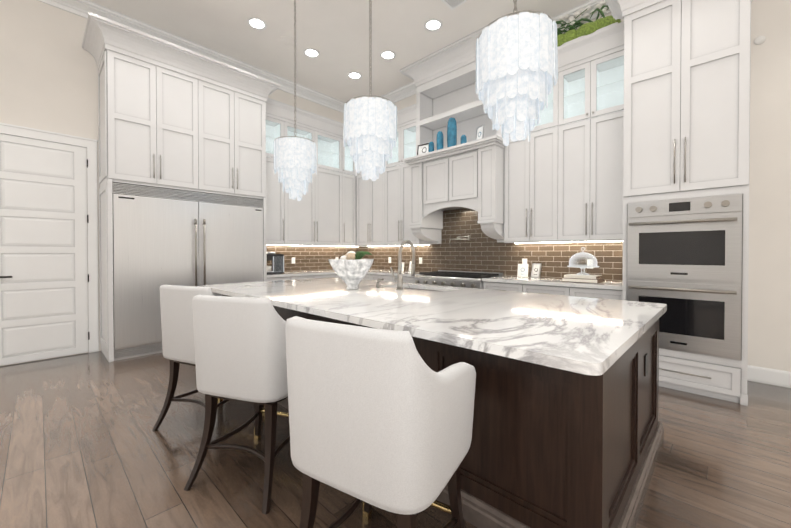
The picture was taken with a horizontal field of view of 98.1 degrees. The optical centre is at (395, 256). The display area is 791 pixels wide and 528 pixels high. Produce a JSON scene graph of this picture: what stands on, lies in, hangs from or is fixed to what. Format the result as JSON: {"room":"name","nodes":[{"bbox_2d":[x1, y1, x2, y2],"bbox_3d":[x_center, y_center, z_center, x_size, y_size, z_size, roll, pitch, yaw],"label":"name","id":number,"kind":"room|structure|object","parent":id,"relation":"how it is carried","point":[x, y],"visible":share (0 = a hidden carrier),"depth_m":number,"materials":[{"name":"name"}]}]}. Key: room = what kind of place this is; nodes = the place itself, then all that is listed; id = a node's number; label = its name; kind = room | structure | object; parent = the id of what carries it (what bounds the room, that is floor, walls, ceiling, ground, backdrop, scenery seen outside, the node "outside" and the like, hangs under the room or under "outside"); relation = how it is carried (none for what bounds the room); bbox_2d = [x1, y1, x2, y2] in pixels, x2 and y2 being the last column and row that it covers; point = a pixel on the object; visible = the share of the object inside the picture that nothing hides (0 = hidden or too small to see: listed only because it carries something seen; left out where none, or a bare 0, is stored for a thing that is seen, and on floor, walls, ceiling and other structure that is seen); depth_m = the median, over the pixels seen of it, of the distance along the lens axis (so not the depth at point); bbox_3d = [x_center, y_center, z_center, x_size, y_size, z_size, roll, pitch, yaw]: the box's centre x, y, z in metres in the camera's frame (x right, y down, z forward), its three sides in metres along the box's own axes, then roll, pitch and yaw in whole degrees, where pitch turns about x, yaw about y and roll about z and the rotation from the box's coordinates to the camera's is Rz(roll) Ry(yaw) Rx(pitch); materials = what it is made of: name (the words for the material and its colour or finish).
{"room":"kitchen","nodes":[
{"label":"kitchen","id":0,"kind":"room"},
{"bbox_2d":[0,0,343,365],"bbox_3d":[-3.817,-0.971,4.587,0.200,4.380,8.830,1,1,44],"label":"wall","id":1,"kind":"structure","parent":0,"point":[48,74],"depth_m":4.11,"materials":[{"name":"paint"}]},
{"bbox_2d":[0,122,98,365],"bbox_3d":[-4.177,-0.133,4.028,0.064,2.715,1.057,1,1,44],"label":"door","id":2,"kind":"structure","parent":1,"relation":"attached to","point":[48,271],"depth_m":4.08,"materials":[{"name":"white wood"}]},
{"bbox_2d":[94,24,205,191],"bbox_3d":[-3.223,-1.771,4.545,0.697,1.780,1.026,1,1,44],"label":"upper cabinet","id":3,"kind":"object","parent":1,"relation":"attached to","point":[182,179],"depth_m":4.25,"materials":[{"name":"wood"}]},
{"bbox_2d":[38,0,344,112],"bbox_3d":[-3.749,-3.084,4.377,0.160,0.150,8.250,1,1,44],"label":"crown molding","id":4,"kind":"structure","parent":1,"relation":"attached to","point":[82,8],"depth_m":5.06,"materials":[{"name":"white wood"}]},
{"bbox_2d":[206,60,265,199],"bbox_3d":[-2.609,-1.777,5.186,0.697,1.780,1.006,1,1,44],"label":"upper cabinet","id":5,"kind":"object","parent":1,"relation":"attached to","point":[235,102],"depth_m":4.97,"materials":[{"name":"wood"}]},
{"bbox_2d":[266,150,289,245],"bbox_3d":[-2.190,-0.970,5.883,0.347,1.513,0.547,1,1,44],"label":"upper cabinet","id":6,"kind":"object","parent":1,"relation":"attached to","point":[277,201],"depth_m":5.82,"materials":[{"name":"white wood"}]},
{"bbox_2d":[290,162,317,245],"bbox_3d":[-1.830,-0.973,6.259,0.347,1.513,0.735,1,1,44],"label":"upper cabinet","id":7,"kind":"object","parent":1,"relation":"attached to","point":[303,213],"depth_m":6.25,"materials":[{"name":"white wood"}]},
{"bbox_2d":[267,245,358,271],"bbox_3d":[-1.672,0.019,6.675,0.019,0.520,2.400,1,1,44],"label":"tile backsplash","id":8,"kind":"structure","parent":1,"relation":"attached to","point":[296,258],"depth_m":6.66,"materials":[{"name":"brown tile"}]},
{"bbox_2d":[318,162,345,245],"bbox_3d":[-1.401,-0.977,6.707,0.347,1.513,0.745,1,1,44],"label":"upper cabinet","id":9,"kind":"object","parent":1,"relation":"attached to","point":[341,203],"depth_m":6.64,"materials":[{"name":"white wood"}]},
{"bbox_2d":[266,98,415,137],"bbox_3d":[-0.927,-2.499,5.717,1.687,0.236,2.077,1,1,44],"label":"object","id":10,"kind":"structure","parent":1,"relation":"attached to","point":[279,109],"depth_m":6.10,"materials":[{"name":"white wood"}]},
{"bbox_2d":[342,140,354,169],"bbox_3d":[-0.808,-2.042,7.244,0.410,0.730,0.407,1,1,44],"label":"upper cabinet","id":11,"kind":"object","parent":1,"relation":"attached to","point":[347,162],"depth_m":7.02,"materials":[{"name":"white glass"}]},
{"bbox_2d":[346,170,353,245],"bbox_3d":[-1.085,-0.981,7.036,0.347,1.513,0.408,1,1,44],"label":"upper cabinet","id":12,"kind":"object","parent":1,"relation":"attached to","point":[349,173],"depth_m":6.96,"materials":[{"name":"white wood"}]},
{"bbox_2d":[89,0,589,101],"bbox_3d":[-0.479,-3.190,1.364,9.450,0.120,8.830,1,1,44],"label":"ceiling","id":13,"kind":"structure","parent":0,"point":[335,33],"depth_m":4.77,"materials":[{"name":"paint"}]},
{"bbox_2d":[247,17,266,29],"bbox_3d":[-1.871,-3.155,4.637,0.247,0.008,0.249,1,1,44],"label":"recessed light","id":14,"kind":"object","parent":13,"relation":"in","point":[256,23],"depth_m":4.64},
{"bbox_2d":[280,36,293,45],"bbox_3d":[-1.581,-3.161,5.024,0.220,0.009,0.220,1,1,44],"label":"ceiling speaker","id":15,"kind":"object","parent":13,"relation":"attached to","point":[287,40],"visible":0.92,"depth_m":5.01,"materials":[{"name":"paint"}]},
{"bbox_2d":[274,0,316,200],"bbox_3d":[-1.161,-1.904,3.980,0.480,2.496,0.484,1,1,44],"label":"chandelier","id":16,"kind":"object","parent":13,"relation":"hanging from","point":[295,163],"visible":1,"depth_m":3.84,"materials":[{"name":"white glass"}]},
{"bbox_2d":[303,48,319,57],"bbox_3d":[-1.298,-3.161,5.322,0.251,0.008,0.242,1,1,44],"label":"recessed light","id":17,"kind":"object","parent":13,"relation":"in","point":[309,52],"depth_m":5.33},
{"bbox_2d":[347,72,361,78],"bbox_3d":[-0.713,-3.168,5.994,0.233,0.008,0.241,1,1,44],"label":"recessed light","id":18,"kind":"object","parent":13,"relation":"in","point":[353,75],"depth_m":6.00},
{"bbox_2d":[343,0,396,180],"bbox_3d":[-0.223,-1.911,3.077,0.491,2.465,0.479,1,1,44],"label":"chandelier","id":19,"kind":"object","parent":13,"relation":"hanging from","point":[370,130],"visible":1,"depth_m":2.93,"materials":[{"name":"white glass"}]},
{"bbox_2d":[380,50,395,59],"bbox_3d":[-0.119,-3.162,5.379,0.247,0.008,0.246,1,1,44],"label":"recessed light","id":20,"kind":"object","parent":13,"relation":"in","point":[387,55],"depth_m":5.39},
{"bbox_2d":[424,19,441,30],"bbox_3d":[0.512,-3.155,4.669,0.240,0.008,0.244,1,1,44],"label":"recessed light","id":21,"kind":"object","parent":13,"relation":"in","point":[429,25],"depth_m":4.68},
{"bbox_2d":[441,0,466,9],"bbox_3d":[0.664,-3.149,4.162,0.220,0.016,0.400,1,1,44],"label":"ceiling vent","id":22,"kind":"object","parent":13,"relation":"in","point":[452,4],"visible":1,"depth_m":4.25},
{"bbox_2d":[476,0,557,145],"bbox_3d":[0.754,-1.922,2.143,0.486,2.425,0.484,1,1,44],"label":"chandelier","id":23,"kind":"object","parent":13,"relation":"hanging from","point":[515,54],"visible":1,"depth_m":1.99,"materials":[{"name":"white glass"}]},
{"bbox_2d":[0,351,790,527],"bbox_3d":[-0.482,1.308,1.548,9.250,0.120,8.630,1,1,44],"label":"floor","id":24,"kind":"structure","parent":0,"point":[83,444],"depth_m":2.08,"materials":[{"name":"brown wood"}]},
{"bbox_2d":[102,184,201,360],"bbox_3d":[-3.213,0.169,4.552,0.655,2.100,0.900,1,1,44],"label":"refrigerator","id":25,"kind":"object","parent":24,"relation":"on","point":[153,236],"depth_m":4.21,"materials":[{"name":"metal"}]},
{"bbox_2d":[152,284,263,430],"bbox_3d":[-1.380,0.719,2.591,0.598,1.039,0.560,0,1,24],"label":"stool","id":26,"kind":"object","parent":24,"relation":"on","point":[177,328],"visible":0.4,"depth_m":2.39,"materials":[{"name":"fabric"}]},
{"bbox_2d":[202,192,265,295],"bbox_3d":[-2.590,0.163,5.201,0.655,2.100,0.900,1,1,44],"label":"refrigerator","id":27,"kind":"object","parent":24,"relation":"on","point":[233,227],"depth_m":4.97,"materials":[{"name":"metal"}]},
{"bbox_2d":[184,294,289,513],"bbox_3d":[-0.789,0.725,2.005,0.598,1.039,0.560,0,1,19],"label":"stool","id":28,"kind":"object","parent":24,"relation":"on","point":[240,348],"visible":0.77,"depth_m":1.76,"materials":[{"name":"fabric"}]},
{"bbox_2d":[267,274,318,280],"bbox_3d":[-1.949,0.766,5.956,0.617,0.880,0.962,1,1,44],"label":"base cabinet","id":29,"kind":"object","parent":24,"relation":"on","point":[305,276],"depth_m":5.87,"materials":[{"name":"white wood"}]},
{"bbox_2d":[267,270,336,277],"bbox_3d":[-1.436,0.301,6.472,0.637,0.040,2.424,1,1,44],"label":"countertop","id":30,"kind":"structure","parent":29,"relation":"on","point":[299,274],"depth_m":5.86,"materials":[{"name":"white stone"}]},
{"bbox_2d":[267,252,283,273],"bbox_3d":[-2.056,0.100,5.777,0.300,0.370,0.245,0,1,-36],"label":"coffee maker","id":31,"kind":"object","parent":30,"relation":"on","point":[277,266],"visible":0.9,"depth_m":5.74,"materials":[{"name":"metal"}]},
{"bbox_2d":[319,274,338,277],"bbox_3d":[-1.503,0.761,6.422,0.617,0.880,0.572,1,1,44],"label":"base cabinet","id":32,"kind":"object","parent":24,"relation":"on","point":[320,275],"depth_m":6.25,"materials":[{"name":"white wood"}]},
{"bbox_2d":[363,274,374,279],"bbox_3d":[-0.642,0.757,6.921,1.168,0.880,0.683,1,1,44],"label":"base cabinet","id":33,"kind":"object","parent":24,"relation":"on","point":[368,276],"depth_m":6.38,"materials":[{"name":"white wood"}]},
{"bbox_2d":[285,316,475,527],"bbox_3d":[-0.055,0.731,1.291,0.598,1.039,0.560,0,1,31],"label":"stool","id":34,"kind":"object","parent":24,"relation":"on","point":[381,418],"visible":1,"depth_m":1.05,"materials":[{"name":"fabric"}]},
{"bbox_2d":[375,274,421,283],"bbox_3d":[0.136,0.763,6.221,1.168,0.880,0.617,1,1,44],"label":"base cabinet","id":35,"kind":"object","parent":24,"relation":"on","point":[386,275],"depth_m":6.00,"materials":[{"name":"white wood"}]},
{"bbox_2d":[367,270,418,277],"bbox_3d":[-0.022,0.302,6.347,1.577,0.040,0.647,1,1,44],"label":"countertop","id":36,"kind":"structure","parent":35,"relation":"on","point":[406,274],"depth_m":6.16,"materials":[{"name":"white stone"}]},
{"bbox_2d":[200,240,666,527],"bbox_3d":[-0.136,0.537,3.014,3.810,1.395,1.765,1,1,44],"label":"kitchen island","id":37,"kind":"object","parent":24,"relation":"on","point":[568,430],"visible":0.73,"depth_m":1.57,"materials":[{"name":"brown wood"}]},
{"bbox_2d":[328,251,373,289],"bbox_3d":[-0.410,0.127,3.283,0.401,0.364,0.431,1,1,44],"label":"flower bowl","id":38,"kind":"object","parent":37,"relation":"on","point":[351,269],"visible":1,"depth_m":3.18,"materials":[{"name":"white ceramic"}]},
{"bbox_2d":[414,270,502,288],"bbox_3d":[0.933,0.727,5.337,1.200,0.970,0.772,1,1,44],"label":"range cooker","id":39,"kind":"object","parent":24,"relation":"on","point":[467,279],"visible":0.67,"depth_m":5.14,"materials":[{"name":"metal"}]},
{"bbox_2d":[482,280,517,291],"bbox_3d":[1.651,0.777,4.768,0.619,0.880,0.617,1,1,44],"label":"base cabinet","id":40,"kind":"object","parent":24,"relation":"on","point":[486,284],"depth_m":4.58,"materials":[{"name":"white wood"}]},
{"bbox_2d":[518,284,622,299],"bbox_3d":[2.212,0.783,4.231,1.177,0.880,0.617,1,1,44],"label":"base cabinet","id":41,"kind":"object","parent":24,"relation":"on","point":[613,290],"depth_m":3.95,"materials":[{"name":"white wood"}]},
{"bbox_2d":[482,276,622,291],"bbox_3d":[2.022,0.321,4.388,1.674,0.040,0.647,1,1,44],"label":"countertop","id":42,"kind":"structure","parent":41,"relation":"on","point":[501,279],"depth_m":4.19,"materials":[{"name":"white stone"}]},
{"bbox_2d":[517,264,528,276],"bbox_3d":[1.844,0.199,4.968,0.150,0.191,0.046,1,1,44],"label":"frame","id":43,"kind":"object","parent":42,"relation":"on","point":[522,271],"visible":0.98,"depth_m":4.96,"materials":[{"name":"paper"}]},
{"bbox_2d":[531,263,541,277],"bbox_3d":[1.980,0.196,4.824,0.059,0.200,0.140,0,1,-28],"label":"frame","id":44,"kind":"object","parent":42,"relation":"on","point":[536,271],"visible":0.98,"depth_m":4.82,"materials":[{"name":"silver metal"}]},
{"bbox_2d":[562,274,603,282],"bbox_3d":[2.249,0.261,4.119,0.380,0.080,0.285,1,1,44],"label":"books","id":45,"kind":"object","parent":42,"relation":"on","point":[581,278],"visible":0.96,"depth_m":4.03,"materials":[{"name":"white paper"}]},
{"bbox_2d":[568,247,598,274],"bbox_3d":[2.251,0.051,4.119,0.340,0.334,0.340,1,1,44],"label":"cake stand","id":46,"kind":"object","parent":45,"relation":"on","point":[582,253],"visible":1,"depth_m":4.09,"materials":[{"name":"clear glass"}]},
{"bbox_2d":[605,0,752,405],"bbox_3d":[2.821,-0.709,3.362,1.200,3.880,1.007,1,1,44],"label":"tall cabinet","id":47,"kind":"object","parent":24,"relation":"on","point":[686,142],"visible":0.96,"depth_m":3.06,"materials":[{"name":"wood"}]},
{"bbox_2d":[394,0,790,371],"bbox_3d":[2.580,-0.970,4.430,9.250,4.380,0.200,1,1,44],"label":"wall","id":48,"kind":"structure","parent":0,"point":[769,307],"depth_m":3.31,"materials":[{"name":"paint"}]},
{"bbox_2d":[354,162,385,245],"bbox_3d":[-0.396,-0.979,6.860,0.930,1.513,0.407,1,1,44],"label":"upper cabinet","id":49,"kind":"object","parent":48,"relation":"attached to","point":[369,195],"depth_m":6.77,"materials":[{"name":"white wood"}]},
{"bbox_2d":[386,154,430,245],"bbox_3d":[0.197,-0.974,6.333,0.897,1.513,0.347,1,1,44],"label":"upper cabinet","id":50,"kind":"object","parent":48,"relation":"attached to","point":[398,230],"depth_m":6.23,"materials":[{"name":"white wood"}]},
{"bbox_2d":[400,15,509,243],"bbox_3d":[0.963,-1.692,5.353,1.950,2.947,0.673,1,1,44],"label":"range hood","id":51,"kind":"object","parent":48,"relation":"attached to","point":[469,174],"visible":0.85,"depth_m":5.35,"materials":[{"name":"wood"}]},
{"bbox_2d":[417,143,428,154],"bbox_3d":[0.475,-1.738,5.632,0.270,0.231,0.047,0,1,38],"label":"framed picture","id":52,"kind":"object","parent":51,"relation":"on","point":[422,149],"visible":0.65,"depth_m":5.65,"materials":[{"name":"brown metal"}]},
{"bbox_2d":[428,141,433,151],"bbox_3d":[0.568,-1.722,5.438,0.090,0.200,0.089,1,1,44],"label":"vase","id":53,"kind":"object","parent":51,"relation":"on","point":[431,146],"visible":0.73,"depth_m":5.40,"materials":[{"name":"ceramic"}]},
{"bbox_2d":[436,131,443,149],"bbox_3d":[0.697,-1.792,5.370,0.110,0.340,0.108,1,1,44],"label":"vase","id":54,"kind":"object","parent":51,"relation":"on","point":[439,141],"visible":0.71,"depth_m":5.33,"materials":[{"name":"ceramic"}]},
{"bbox_2d":[447,117,456,146],"bbox_3d":[0.862,-1.870,5.238,0.150,0.500,0.148,1,1,44],"label":"vase","id":55,"kind":"object","parent":51,"relation":"on","point":[451,131],"visible":0.9,"depth_m":5.18,"materials":[{"name":"ceramic"}]},
{"bbox_2d":[461,135,466,143],"bbox_3d":[1.007,-1.709,5.073,0.090,0.180,0.089,1,1,44],"label":"vase","id":56,"kind":"object","parent":51,"relation":"on","point":[463,138],"visible":0.71,"depth_m":5.04,"materials":[{"name":"ceramic"}]},
{"bbox_2d":[475,124,484,139],"bbox_3d":[1.218,-1.751,4.949,0.052,0.270,0.180,0,1,-21],"label":"framed picture","id":57,"kind":"object","parent":51,"relation":"on","point":[480,130],"visible":0.65,"depth_m":4.93,"materials":[{"name":"silver metal"}]},
{"bbox_2d":[359,208,622,281],"bbox_3d":[1.007,-0.353,5.794,5.100,1.280,0.019,1,1,44],"label":"tile backsplash","id":58,"kind":"structure","parent":48,"relation":"attached to","point":[479,251],"depth_m":5.39,"materials":[{"name":"brown tile"}]},
{"bbox_2d":[449,235,469,243],"bbox_3d":[1.041,-0.275,5.538,0.304,0.130,0.318,1,1,44],"label":"pot filler","id":59,"kind":"object","parent":58,"relation":"attached to","point":[459,237],"visible":1,"depth_m":5.50,"materials":[{"name":"silver metal"}]},
{"bbox_2d":[379,0,610,102],"bbox_3d":[2.383,-3.084,4.349,9.050,0.150,0.160,1,1,44],"label":"crown molding","id":60,"kind":"structure","parent":48,"relation":"attached to","point":[407,90],"depth_m":6.25,"materials":[{"name":"white wood"}]},
{"bbox_2d":[504,121,559,243],"bbox_3d":[1.926,-0.958,4.675,0.782,1.513,0.348,1,1,44],"label":"upper cabinet","id":61,"kind":"object","parent":48,"relation":"attached to","point":[527,164],"depth_m":4.57,"materials":[{"name":"white wood"}]},
{"bbox_2d":[552,101,623,240],"bbox_3d":[2.425,-0.953,4.196,0.842,1.513,0.348,1,1,44],"label":"upper cabinet","id":62,"kind":"object","parent":48,"relation":"attached to","point":[563,174],"depth_m":4.08,"materials":[{"name":"white wood"}]},
{"bbox_2d":[552,0,620,46],"bbox_3d":[2.160,-2.825,4.331,1.326,0.436,0.326,1,1,44],"label":"potted plant","id":63,"kind":"object","parent":62,"relation":"on","point":[572,33],"visible":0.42,"depth_m":4.16,"materials":[{"name":"green plant"}]},
{"bbox_2d":[754,36,765,44],"bbox_3d":[3.541,-2.109,3.334,0.080,0.080,0.030,1,1,44],"label":"detector","id":64,"kind":"object","parent":48,"relation":"attached to","point":[758,40],"visible":1,"depth_m":3.33,"materials":[{"name":"white plastic"}]},
{"bbox_2d":[747,365,790,387],"bbox_3d":[4.582,1.165,2.381,3.037,0.150,0.016,1,1,44],"label":"baseboard","id":65,"kind":"structure","parent":48,"relation":"attached to","point":[775,377],"depth_m":3.30,"materials":[{"name":"white wood"}]}
]}

